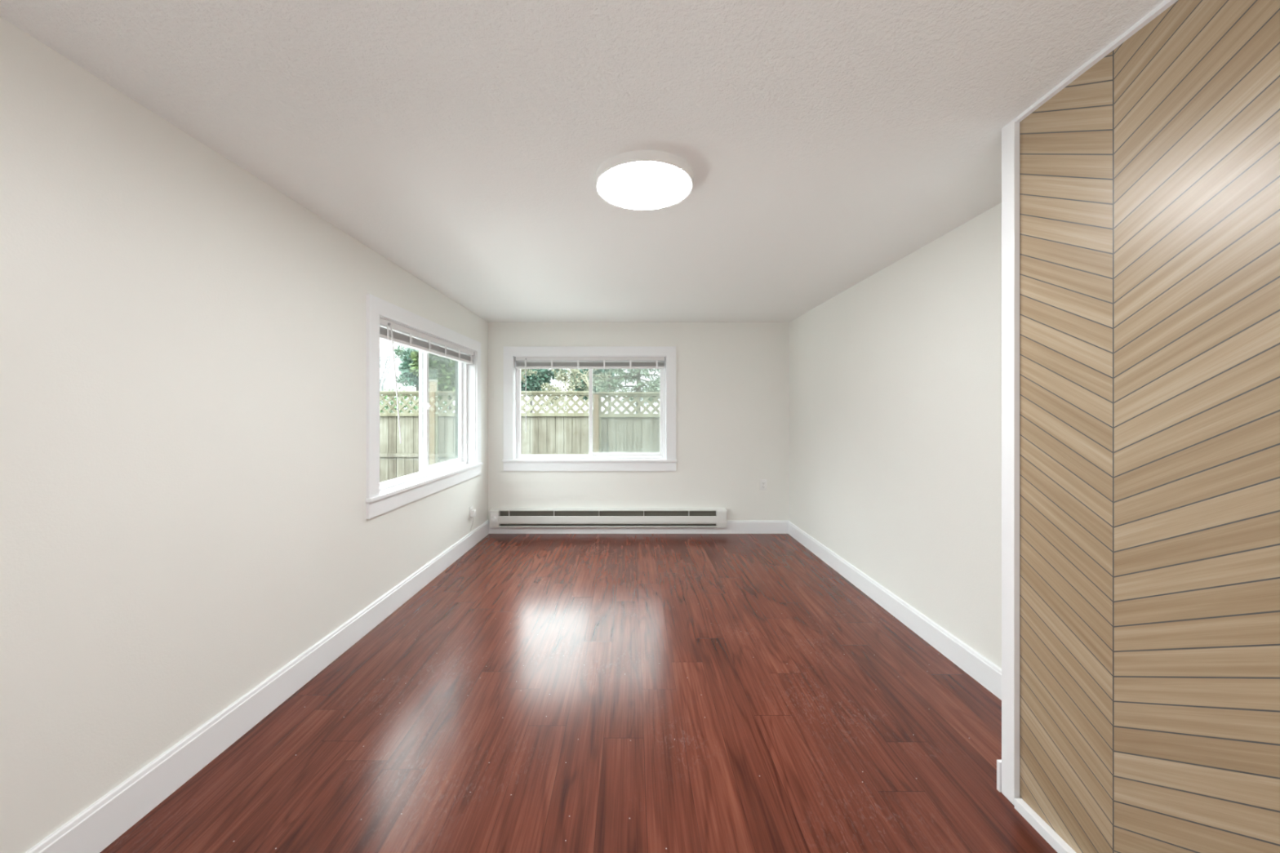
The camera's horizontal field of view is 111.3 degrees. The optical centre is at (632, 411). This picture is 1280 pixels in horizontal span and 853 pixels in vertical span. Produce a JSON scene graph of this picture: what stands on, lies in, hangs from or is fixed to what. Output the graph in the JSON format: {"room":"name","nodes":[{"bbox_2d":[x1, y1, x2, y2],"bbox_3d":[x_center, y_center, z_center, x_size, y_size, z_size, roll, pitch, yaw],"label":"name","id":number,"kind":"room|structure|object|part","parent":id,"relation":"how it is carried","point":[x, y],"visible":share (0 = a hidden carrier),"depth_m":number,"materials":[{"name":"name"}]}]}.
{"room":"empty living room","nodes":[
{"label":"empty living room","id":0,"kind":"room"},
{"bbox_2d":[0,16,488,852],"bbox_3d":[-1.627,0.160,1.329,0.172,2.510,6.456,0,0,1],"label":"wall","id":1,"kind":"structure","parent":0,"point":[183,339],"depth_m":1.41,"materials":[{"name":"beige paint"}]},
{"bbox_2d":[25,520,488,852],"bbox_3d":[-1.533,1.194,1.420,0.018,0.143,6.240,0,0,1],"label":"baseboard","id":2,"kind":"structure","parent":1,"relation":"attached to","point":[95,828],"depth_m":1.61,"materials":[{"name":"white wood"}]},
{"bbox_2d":[365,293,482,519],"bbox_3d":[-1.598,-0.031,3.408,0.234,1.294,1.804,0,0,1],"label":"window","id":3,"kind":"structure","parent":1,"relation":"in","point":[383,497],"depth_m":3.36,"materials":[{"name":"white"}]},
{"bbox_3d":[-1.611,-0.037,3.031,0.026,1.046,0.790,0,0,1],"label":"sash","id":4,"kind":"part","parent":3,"relation":"part of","materials":[{"name":"white plastic"}]},
{"bbox_3d":[-1.627,-0.038,3.409,0.075,1.072,1.580,0,0,1],"label":"frame","id":5,"kind":"part","parent":3,"relation":"part of","materials":[{"name":"white plastic"}]},
{"bbox_3d":[-1.543,0.509,3.408,0.124,0.022,1.804,0,0,1],"label":"sill","id":6,"kind":"part","parent":3,"relation":"part of","materials":[{"name":"white wood"}]},
{"bbox_2d":[379,317,474,443],"bbox_3d":[-1.538,-0.184,3.407,0.082,0.779,1.573,0,0,1],"label":"window blind","id":7,"kind":"object","parent":3,"relation":"attached to","point":[388,335],"visible":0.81,"depth_m":3.13,"materials":[{"name":"white plastic"}]},
{"bbox_3d":[-1.549,-0.464,3.406,0.052,0.022,1.554,0,0,1],"label":"rail","id":8,"kind":"part","parent":7,"relation":"part of","materials":[{"name":"white plastic"}]},
{"bbox_3d":[-1.633,-0.037,3.784,0.026,1.046,0.794,0,0,1],"label":"sash","id":9,"kind":"part","parent":3,"relation":"part of","materials":[{"name":"white plastic"}]},
{"bbox_3d":[-1.690,-0.041,3.409,0.050,1.258,1.772,0,0,1],"label":"exterior casing","id":10,"kind":"part","parent":3,"relation":"part of","materials":[{"name":"grey paint"}]},
{"bbox_2d":[469,505,472,519],"bbox_3d":[-1.501,0.940,4.086,0.010,0.114,0.070,0,0,1],"label":"electrical outlet","id":11,"kind":"object","parent":1,"relation":"attached to","point":[471,507],"visible":0.83,"depth_m":4.07,"materials":[{"name":"white plastic"}]},
{"bbox_2d":[470,509,475,530],"bbox_3d":[-1.482,1.010,4.077,0.044,0.192,0.042,0,0,1],"label":"plug adapter","id":12,"kind":"object","parent":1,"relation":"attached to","point":[473,511],"visible":1,"depth_m":4.06,"materials":[{"name":"white plastic"}]},
{"bbox_2d":[99,533,1057,852],"bbox_3d":[0.030,1.315,1.381,3.540,0.100,6.361,0,0,0],"label":"floor","id":13,"kind":"structure","parent":0,"point":[541,693],"depth_m":1.76,"materials":[{"name":"brown wood"}]},
{"bbox_2d":[0,0,1164,322],"bbox_3d":[0.020,-1.040,1.418,3.600,0.230,6.436,0,0,0],"label":"ceiling","id":14,"kind":"structure","parent":0,"point":[825,144],"depth_m":1.40,"materials":[{"name":"white paint"}]},
{"bbox_2d":[595,150,693,209],"bbox_3d":[0.050,-0.927,1.777,0.398,0.053,0.398,0,0,0],"label":"ceiling light","id":15,"kind":"object","parent":14,"relation":"attached to","point":[635,180],"visible":1,"depth_m":1.71,"materials":[{"name":"white plastic"}]},
{"bbox_2d":[488,321,789,520],"bbox_3d":[0.068,0.160,4.641,3.475,2.510,0.170,0,0,0],"label":"wall","id":16,"kind":"structure","parent":0,"point":[732,378],"depth_m":4.56,"materials":[{"name":"beige paint"}]},
{"bbox_2d":[488,384,494,397],"bbox_3d":[-1.458,-0.217,4.553,0.057,0.130,0.005,0,0,0],"label":"blank cover plate","id":17,"kind":"object","parent":16,"relation":"attached to","point":[491,387],"visible":1,"depth_m":4.55,"materials":[{"name":"beige paint"}]},
{"bbox_2d":[502,346,676,471],"bbox_3d":[-0.439,-0.031,4.639,1.804,1.294,0.234,0,0,0],"label":"window","id":18,"kind":"structure","parent":16,"relation":"in","point":[665,460],"depth_m":4.54,"materials":[{"name":"white"}]},
{"bbox_3d":[-0.816,-0.037,4.647,0.790,1.046,0.026,0,0,0],"label":"sash","id":19,"kind":"part","parent":18,"relation":"part of","materials":[{"name":"white plastic"}]},
{"bbox_3d":[-0.439,0.509,4.584,1.804,0.022,0.124,0,0,0],"label":"sill","id":20,"kind":"part","parent":18,"relation":"part of","materials":[{"name":"white wood"}]},
{"bbox_2d":[514,356,665,431],"bbox_3d":[-0.439,-0.184,4.579,1.573,0.778,0.082,0,0,0],"label":"window blind","id":21,"kind":"object","parent":18,"relation":"attached to","point":[526,365],"visible":1,"depth_m":4.56,"materials":[{"name":"white plastic"}]},
{"bbox_3d":[-0.440,-0.464,4.590,1.554,0.022,0.052,0,0,0],"label":"rail","id":22,"kind":"part","parent":21,"relation":"part of","materials":[{"name":"white plastic"}]},
{"bbox_3d":[-0.439,-0.038,4.668,1.580,1.072,0.075,0,0,0],"label":"frame","id":23,"kind":"part","parent":18,"relation":"part of","materials":[{"name":"white plastic"}]},
{"bbox_3d":[-0.064,-0.037,4.679,0.794,1.046,0.026,0,0,0],"label":"sash","id":24,"kind":"part","parent":18,"relation":"part of","materials":[{"name":"white plastic"}]},
{"bbox_2d":[489,507,727,527],"bbox_3d":[-0.243,1.095,4.508,2.437,0.184,0.096,0,0,0],"label":"baseboard heater","id":25,"kind":"object","parent":16,"relation":"attached to","point":[499,517],"visible":1,"depth_m":4.51,"materials":[{"name":"white metal"}]},
{"bbox_3d":[-1.414,1.081,4.484,0.072,0.097,0.003,0,0,0],"label":"thermostat plate","id":26,"kind":"part","parent":25,"relation":"part of","materials":[{"name":"white plastic"}]},
{"bbox_3d":[-0.249,1.097,4.537,2.234,0.164,0.004,0,0,0],"label":"plate","id":27,"kind":"part","parent":25,"relation":"part of","materials":[{"name":"grey metal"}]},
{"bbox_2d":[488,520,789,533],"bbox_3d":[0.070,1.198,4.548,3.131,0.134,0.016,0,0,0],"label":"baseboard","id":28,"kind":"structure","parent":16,"relation":"attached to","point":[733,526],"depth_m":4.54,"materials":[{"name":"white wood"}]},
{"bbox_2d":[760,479,766,490],"bbox_3d":[1.367,0.760,4.551,0.070,0.114,0.010,0,0,0],"label":"electrical outlet","id":29,"kind":"object","parent":16,"relation":"attached to","point":[762,482],"visible":1,"depth_m":4.55,"materials":[{"name":"white plastic"}]},
{"bbox_2d":[789,202,1001,668],"bbox_3d":[1.720,0.135,3.003,0.170,2.460,3.106,0,0,0],"label":"wall","id":30,"kind":"structure","parent":0,"point":[895,377],"depth_m":2.51,"materials":[{"name":"beige paint"}]},
{"bbox_2d":[787,521,1001,700],"bbox_3d":[1.627,1.201,3.004,0.016,0.128,3.072,0,0,0],"label":"baseboard","id":31,"kind":"structure","parent":30,"relation":"attached to","point":[984,671],"depth_m":2.50,"materials":[{"name":"white wood"}]},
{"bbox_3d":[1.527,0.135,-0.174,0.555,2.460,3.252,0,0,0],"label":"wall partition","id":32,"kind":"structure","parent":0,"visible":0},
{"bbox_2d":[996,760,1001,792],"bbox_3d":[1.428,1.215,1.460,0.414,0.100,0.012,0,0,0],"label":"baseboard","id":33,"kind":"structure","parent":32,"relation":"attached to","point":[998,762],"depth_m":1.46,"materials":[{"name":"white wood"}]},
{"bbox_2d":[1001,118,1019,805],"bbox_3d":[1.238,0.150,1.428,0.023,2.230,0.048,0,0,0],"label":"trim","id":34,"kind":"structure","parent":32,"relation":"attached to","point":[1011,131],"depth_m":1.41,"materials":[{"name":"white wood"}]},
{"bbox_2d":[1014,798,1075,852],"bbox_3d":[1.232,1.250,-0.151,0.024,0.031,3.097,0,0,0],"label":"trim","id":35,"kind":"structure","parent":32,"relation":"attached to","point":[1060,846],"depth_m":1.31,"materials":[{"name":"white wood"}]},
{"bbox_2d":[1014,0,1177,122],"bbox_3d":[1.236,-0.960,-0.148,0.016,0.061,3.104,0,0,0],"label":"trim","id":36,"kind":"structure","parent":32,"relation":"attached to","point":[1166,4],"depth_m":1.15,"materials":[{"name":"white"}]},
{"bbox_2d":[1019,0,1279,852],"bbox_3d":[1.247,0.140,-0.148,0.006,2.250,3.104,0,0,0],"label":"wall panel","id":37,"kind":"object","parent":32,"relation":"attached to","point":[1149,183],"visible":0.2,"depth_m":1.05,"materials":[{"name":"brown wood"}]},
{"label":"outside","id":38,"kind":"structure","parent":0,"visible":0},
{"bbox_3d":[0.000,1.565,37.428,80.000,0.200,65.144,0,0,0],"label":"ground","id":39,"kind":"structure","parent":38,"visible":0},
{"bbox_2d":[379,346,402,395],"bbox_3d":[-8.330,-0.381,14.275,1.468,3.794,1.235,0,0,0],"label":"tree","id":40,"kind":"object","parent":39,"relation":"on","point":[389,357],"visible":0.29,"depth_m":14.38,"materials":[{"name":"grey plant"}]},
{"bbox_2d":[379,386,448,413],"bbox_3d":[-9.401,0.288,16.298,5.442,2.456,1.053,0,0,0],"label":"hedge","id":41,"kind":"object","parent":39,"relation":"on","point":[386,397],"visible":0.05,"depth_m":16.12,"materials":[{"name":"green plant"}]},
{"bbox_2d":[391,345,445,412],"bbox_3d":[-8.999,-1.485,18.627,2.387,6.003,1.855,0,0,0],"label":"tree","id":42,"kind":"object","parent":39,"relation":"on","point":[399,352],"visible":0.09,"depth_m":18.31,"materials":[{"name":"green plant"}]},
{"bbox_2d":[397,346,444,390],"bbox_3d":[-6.224,-0.499,13.565,1.843,4.032,1.727,0,0,-40],"label":"tree","id":43,"kind":"object","parent":39,"relation":"on","point":[404,367],"visible":0.06,"depth_m":13.18,"materials":[{"name":"green plant"}]},
{"bbox_2d":[408,350,455,413],"bbox_3d":[-4.446,-0.466,10.817,1.735,3.966,1.874,0,0,0],"label":"tree","id":44,"kind":"object","parent":39,"relation":"on","point":[443,369],"visible":0.27,"depth_m":10.32,"materials":[{"name":"green plant"}]},
{"bbox_2d":[379,379,659,482],"bbox_3d":[-1.900,0.520,7.201,12.904,2.090,0.118,0,0,0],"label":"wooden fence","id":45,"kind":"object","parent":39,"relation":"on","point":[556,433],"visible":0.28,"depth_m":7.21,"materials":[{"name":"beige wood"}]},
{"bbox_3d":[-4.510,-0.297,7.199,2.390,0.030,0.022,0,0,0],"label":"frame","id":46,"kind":"part","parent":45,"relation":"part of","materials":[{"name":"beige wood"}]},
{"bbox_3d":[-4.510,-0.328,7.215,2.390,0.030,0.090,0,0,0],"label":"rail","id":47,"kind":"part","parent":45,"relation":"part of","materials":[{"name":"beige wood"}]},
{"bbox_3d":[-4.510,0.042,7.192,2.390,0.059,0.036,0,0,0],"label":"rail","id":48,"kind":"part","parent":45,"relation":"part of","materials":[{"name":"beige wood"}]},
{"bbox_3d":[-4.510,0.713,7.193,2.390,0.065,0.026,0,0,0],"label":"rail","id":49,"kind":"part","parent":45,"relation":"part of","materials":[{"name":"beige wood"}]},
{"bbox_3d":[-4.510,0.751,7.222,2.390,1.388,0.028,0,0,0],"label":"board panel","id":50,"kind":"part","parent":45,"relation":"part of","materials":[{"name":"beige wood"}]},
{"bbox_3d":[-3.270,0.535,7.195,0.088,2.060,0.090,0,0,0],"label":"post","id":51,"kind":"part","parent":45,"relation":"part of","materials":[{"name":"beige wood"}]},
{"bbox_3d":[-3.208,0.568,7.194,0.035,1.754,0.031,0,0,0],"label":"frame","id":52,"kind":"part","parent":45,"relation":"part of","materials":[{"name":"beige wood"}]},
{"bbox_3d":[-1.930,0.713,7.193,2.590,0.065,0.026,0,0,0],"label":"rail","id":53,"kind":"part","parent":45,"relation":"part of","materials":[{"name":"beige wood"}]},
{"bbox_3d":[-1.930,-0.324,7.215,2.590,0.030,0.090,0,0,0],"label":"rail","id":54,"kind":"part","parent":45,"relation":"part of","materials":[{"name":"beige wood"}]},
{"bbox_3d":[-1.930,0.045,7.192,2.590,0.059,0.036,0,0,0],"label":"rail","id":55,"kind":"part","parent":45,"relation":"part of","materials":[{"name":"beige wood"}]},
{"bbox_3d":[-1.930,-0.294,7.199,2.590,0.030,0.022,0,0,0],"label":"frame","id":56,"kind":"part","parent":45,"relation":"part of","materials":[{"name":"beige wood"}]},
{"bbox_3d":[-1.930,0.753,7.223,2.590,1.384,0.027,0,0,0],"label":"board panel","id":57,"kind":"part","parent":45,"relation":"part of","materials":[{"name":"beige wood"}]},
{"bbox_3d":[-0.590,0.637,7.195,0.088,1.855,0.090,0,0,0],"label":"post","id":58,"kind":"part","parent":45,"relation":"part of","materials":[{"name":"beige wood"}]},
{"bbox_3d":[-0.527,0.576,7.194,0.035,1.738,0.031,0,0,0],"label":"frame","id":59,"kind":"part","parent":45,"relation":"part of","materials":[{"name":"beige wood"}]},
{"bbox_3d":[0.680,-0.309,7.215,2.450,0.030,0.090,0,0,0],"label":"rail","id":60,"kind":"part","parent":45,"relation":"part of","materials":[{"name":"beige wood"}]},
{"bbox_3d":[0.680,0.060,7.192,2.450,0.059,0.036,0,0,0],"label":"rail","id":61,"kind":"part","parent":45,"relation":"part of","materials":[{"name":"beige wood"}]},
{"bbox_3d":[0.680,-0.279,7.199,2.450,0.030,0.022,0,0,0],"label":"frame","id":62,"kind":"part","parent":45,"relation":"part of","materials":[{"name":"beige wood"}]},
{"bbox_3d":[0.680,0.760,7.222,2.450,1.369,0.028,0,0,0],"label":"board panel","id":63,"kind":"part","parent":45,"relation":"part of","materials":[{"name":"beige wood"}]},
{"bbox_2d":[520,368,541,382],"bbox_3d":[-2.640,0.055,9.228,1.810,2.920,1.154,0,0,-29],"label":"tree","id":64,"kind":"object","parent":39,"relation":"on","point":[522,379],"visible":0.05,"depth_m":9.18,"materials":[{"name":"green plant"}]},
{"bbox_2d":[520,368,568,413],"bbox_3d":[-3.986,-0.714,16.972,2.797,4.461,2.411,0,0,34],"label":"tree","id":65,"kind":"object","parent":39,"relation":"on","point":[534,383],"visible":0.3,"depth_m":16.40,"materials":[{"name":"green plant"}]},
{"bbox_2d":[540,368,611,409],"bbox_3d":[-1.141,0.015,9.093,1.510,3.001,1.497,0,0,0],"label":"tree","id":66,"kind":"object","parent":39,"relation":"on","point":[563,377],"visible":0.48,"depth_m":9.04,"materials":[{"name":"green plant"}]},
{"bbox_2d":[568,368,617,400],"bbox_3d":[-1.902,-0.786,21.197,2.062,4.606,2.606,0,0,25],"label":"tree","id":67,"kind":"object","parent":39,"relation":"on","point":[603,371],"visible":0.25,"depth_m":20.41,"materials":[{"name":"green plant"}]},
{"bbox_2d":[592,368,626,413],"bbox_3d":[-0.784,-1.110,14.460,1.262,5.251,1.534,0,0,0],"label":"tree","id":68,"kind":"object","parent":39,"relation":"on","point":[617,371],"visible":0.12,"depth_m":14.36,"materials":[{"name":"green plant"}]},
{"bbox_2d":[592,368,659,413],"bbox_3d":[0.113,-0.826,11.568,2.578,4.683,3.156,0,0,0],"label":"tree","id":69,"kind":"object","parent":39,"relation":"on","point":[634,375],"visible":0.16,"depth_m":11.44,"materials":[{"name":"green plant"}]},
{"bbox_2d":[647,378,659,403],"bbox_3d":[1.155,0.162,14.721,1.588,2.708,1.206,0,0,0],"label":"tree","id":70,"kind":"object","parent":39,"relation":"on","point":[656,380],"visible":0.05,"depth_m":14.51,"materials":[{"name":"green plant"}]}
]}

